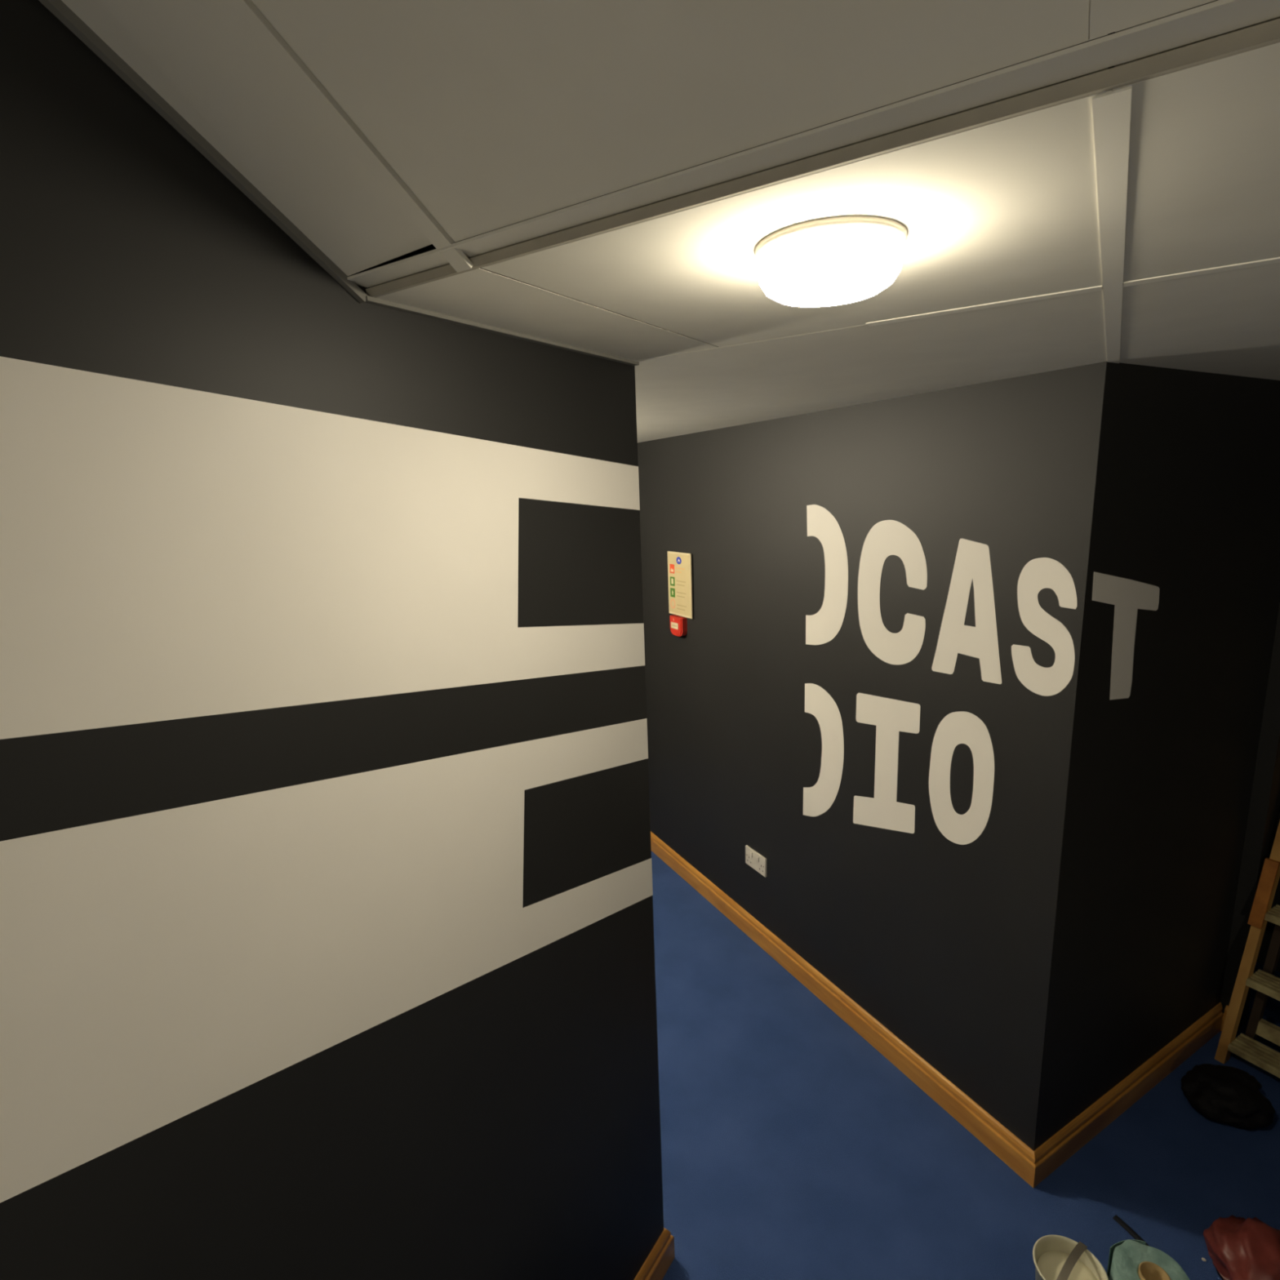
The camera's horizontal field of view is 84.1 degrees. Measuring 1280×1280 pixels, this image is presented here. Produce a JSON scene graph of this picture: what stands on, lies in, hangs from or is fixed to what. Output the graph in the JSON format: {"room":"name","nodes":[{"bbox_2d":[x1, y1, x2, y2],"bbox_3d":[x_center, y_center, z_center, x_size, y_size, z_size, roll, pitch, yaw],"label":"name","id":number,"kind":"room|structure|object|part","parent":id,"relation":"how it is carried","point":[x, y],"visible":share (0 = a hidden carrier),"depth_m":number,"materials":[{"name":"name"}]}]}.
{"room":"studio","nodes":[
{"label":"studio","id":0,"kind":"room"},
{"bbox_2d":[0,0,663,1279],"bbox_3d":[-0.796,0.072,0.410,0.101,3.750,2.773,6,14,33],"label":"wall","id":1,"kind":"structure","parent":0,"point":[326,945],"depth_m":0.88,"materials":[{"name":"black paint"}]},
{"bbox_2d":[38,0,367,303],"bbox_3d":[-0.947,-0.894,-0.071,0.010,1.335,2.090,6,14,33],"label":"trim","id":2,"kind":"structure","parent":1,"relation":"attached to","point":[58,8],"depth_m":0.73,"materials":[{"name":"grey metal"}]},
{"bbox_2d":[363,295,639,365],"bbox_3d":[-0.181,-0.498,1.173,0.012,0.006,0.637,6,14,33],"label":"trim","id":3,"kind":"structure","parent":1,"relation":"attached to","point":[372,300],"depth_m":1.09,"materials":[{"name":"grey metal"}]},
{"bbox_2d":[634,1229,674,1279],"bbox_3d":[-0.679,1.861,0.751,0.019,0.100,2.792,6,14,33],"label":"baseboard","id":4,"kind":"structure","parent":1,"relation":"attached to","point":[659,1260],"depth_m":1.83,"materials":[{"name":"brown wood"}]},
{"bbox_2d":[61,0,1279,442],"bbox_3d":[0.313,-1.275,1.216,5.200,1.468,5.796,6,14,33],"label":"ceiling","id":5,"kind":"structure","parent":0,"point":[1114,197],"depth_m":0.66,"materials":[{"name":"grey"}]},
{"bbox_3d":[-0.569,-0.673,0.372,0.197,0.648,1.012,6,14,33],"label":"panel","id":6,"kind":"part","parent":5,"relation":"part of","materials":[{"name":"tile"}]},
{"bbox_3d":[-0.103,-0.501,1.118,0.197,0.016,0.606,6,14,33],"label":"panel","id":7,"kind":"part","parent":5,"relation":"part of","materials":[{"name":"tile"}]},
{"bbox_3d":[-0.232,-0.639,0.151,0.604,0.648,1.006,6,14,33],"label":"panel","id":8,"kind":"part","parent":5,"relation":"part of","materials":[{"name":"tile"}]},
{"bbox_3d":[0.235,-0.468,0.900,0.604,0.016,0.606,6,14,33],"label":"panel","id":9,"kind":"part","parent":5,"relation":"part of","materials":[{"name":"tile"}]},
{"bbox_2d":[755,215,906,306],"bbox_3d":[0.208,-0.407,0.782,0.160,0.055,0.160,6,14,33],"label":"ceiling lamp","id":10,"kind":"object","parent":5,"relation":"attached to","point":[834,260],"visible":1,"depth_m":0.73,"materials":[{"name":"beige plastic"}]},
{"bbox_2d":[759,254,901,306],"bbox_3d":[0.208,-0.390,0.785,0.151,0.021,0.151,6,14,33],"label":"diffuser","id":11,"kind":"object","parent":10,"relation":"attached to","point":[791,280],"depth_m":0.74,"materials":[{"name":"white plastic"}]},
{"bbox_3d":[0.172,-0.900,3.019,3.072,0.016,2.941,6,14,33],"label":"panel","id":12,"kind":"part","parent":5,"relation":"part of","materials":[{"name":"tile"}]},
{"bbox_3d":[0.276,-0.590,-0.177,0.603,0.648,1.006,6,14,33],"label":"panel","id":13,"kind":"part","parent":5,"relation":"part of","materials":[{"name":"tile"}]},
{"bbox_3d":[0.743,-0.419,0.572,0.603,0.016,0.606,6,14,33],"label":"panel","id":14,"kind":"part","parent":5,"relation":"part of","materials":[{"name":"tile"}]},
{"bbox_3d":[2.307,-0.692,1.640,2.021,0.016,2.941,6,14,33],"label":"panel","id":15,"kind":"part","parent":5,"relation":"part of","materials":[{"name":"tile"}]},
{"bbox_2d":[637,361,1106,1150],"bbox_3d":[0.432,0.213,3.221,0.101,2.262,3.100,-8,13,-27],"label":"wall","id":16,"kind":"structure","parent":0,"point":[868,691],"depth_m":2.33,"materials":[{"name":"black paint"}]},
{"bbox_2d":[670,614,687,636],"bbox_3d":[0.186,-0.067,3.484,0.033,0.094,0.120,-8,13,-27],"label":"fire alarm","id":17,"kind":"object","parent":16,"relation":"attached to","point":[678,624],"visible":1,"depth_m":3.45,"materials":[{"name":"red plastic"}]},
{"bbox_3d":[0.170,-0.070,3.481,0.002,0.030,0.068,-8,13,-26],"label":"label plate","id":18,"kind":"part","parent":17,"relation":"part of","materials":[{"name":"white plastic"}]},
{"bbox_2d":[667,551,693,618],"bbox_3d":[0.196,-0.269,3.430,0.014,0.308,0.216,-8,13,-27],"label":"notice","id":19,"kind":"object","parent":16,"relation":"attached to","point":[679,564],"visible":1,"depth_m":3.42,"materials":[{"name":"beige"}]},
{"bbox_2d":[745,844,766,877],"bbox_3d":[0.513,0.980,3.146,0.014,0.087,0.147,-8,13,-27],"label":"wall socket","id":20,"kind":"object","parent":16,"relation":"attached to","point":[754,860],"visible":1,"depth_m":3.14,"materials":[{"name":"beige plastic"}]},
{"bbox_2d":[650,831,1035,1187],"bbox_3d":[0.421,1.280,3.403,0.019,0.100,3.120,-8,13,-27],"label":"baseboard","id":21,"kind":"structure","parent":16,"relation":"attached to","point":[1018,1156],"depth_m":2.58,"materials":[{"name":"brown wood"}]},
{"bbox_2d":[651,851,1279,1279],"bbox_3d":[0.388,1.705,1.782,5.200,0.080,5.900,6,14,33],"label":"floor","id":22,"kind":"structure","parent":0,"point":[793,1148],"depth_m":2.15,"materials":[{"name":"blue carpet"}]},
{"bbox_2d":[1032,1235,1109,1279],"bbox_3d":[1.025,1.563,1.697,0.161,0.189,0.159,6,14,33],"label":"pail","id":23,"kind":"object","parent":22,"relation":"on","point":[1055,1257],"visible":1,"depth_m":1.72,"materials":[{"name":"white plastic"}]},
{"bbox_3d":[1.020,1.479,1.680,0.160,0.018,0.017,-11,15,-38],"label":"strap handle","id":24,"kind":"part","parent":23,"relation":"part of","materials":[{"name":"metal"}]},
{"bbox_2d":[1112,1214,1150,1246],"bbox_3d":[1.332,1.602,1.900,0.019,0.009,0.125,-6,12,-20],"label":"strip","id":25,"kind":"object","parent":22,"relation":"on","point":[1116,1218],"visible":0.6,"depth_m":1.92,"materials":[{"name":"black"}]},
{"bbox_2d":[1106,1239,1190,1279],"bbox_3d":[1.184,1.558,1.652,0.167,0.205,0.165,6,14,33],"label":"bag","id":26,"kind":"object","parent":22,"relation":"on","point":[1129,1259],"visible":0.99,"depth_m":1.66,"materials":[{"name":"teal plastic"}]},
{"bbox_2d":[1181,1063,1275,1129],"bbox_3d":[1.887,1.453,2.281,0.248,0.110,0.209,-2,12,2],"label":"hat","id":27,"kind":"object","parent":22,"relation":"on","point":[1232,1096],"visible":1,"depth_m":2.24,"materials":[{"name":"black"}]},
{"bbox_2d":[1203,1214,1279,1279],"bbox_3d":[1.585,1.562,1.746,0.317,0.133,0.296,-4,12,-10],"label":"bag","id":28,"kind":"object","parent":22,"relation":"on","point":[1239,1248],"visible":1,"depth_m":1.78,"materials":[{"name":"red leather"}]},
{"bbox_2d":[1214,821,1279,1078],"bbox_3d":[2.378,0.612,2.282,0.668,1.725,0.480,-8,13,-29],"label":"step ladder","id":29,"kind":"object","parent":22,"relation":"on","point":[1246,1046],"visible":1,"depth_m":2.44,"materials":[{"name":"brown wood"}]},
{"bbox_3d":[2.338,0.591,2.463,0.538,1.695,0.025,-8,13,-29],"label":"leg","id":30,"kind":"part","parent":29,"relation":"part of","materials":[{"name":"brown wood"}]},
{"bbox_2d":[1033,362,1279,1151],"bbox_3d":[1.578,0.388,2.168,1.150,2.262,0.101,-8,13,-29],"label":"wall","id":31,"kind":"structure","parent":0,"point":[1182,595],"depth_m":2.04,"materials":[{"name":"black paint"}]},
{"bbox_2d":[1033,1002,1222,1187],"bbox_3d":[1.636,1.457,2.330,1.170,0.100,0.019,-8,13,-29],"label":"baseboard","id":32,"kind":"structure","parent":31,"relation":"attached to","point":[1052,1153],"depth_m":2.27,"materials":[{"name":"brown wood"}]},
{"bbox_2d":[1220,603,1279,1030],"bbox_3d":[2.132,0.311,2.449,0.100,2.262,0.150,-8,13,-29],"label":"wall","id":33,"kind":"structure","parent":0,"point":[1264,803],"depth_m":2.44,"materials":[{"name":"black paint"}]},
{"bbox_2d":[1220,1004,1228,1031],"bbox_3d":[2.147,1.387,2.587,0.019,0.100,0.031,-8,13,-29],"label":"baseboard","id":34,"kind":"structure","parent":33,"relation":"attached to","point":[1224,1014],"depth_m":2.59,"materials":[{"name":"brown wood"}]},
{"bbox_2d":[1256,808,1279,972],"bbox_3d":[3.119,0.402,1.842,0.100,2.262,2.600,-8,13,-29],"label":"wall","id":35,"kind":"structure","parent":0,"point":[1269,928],"depth_m":2.91,"materials":[{"name":"black paint"}]}
]}

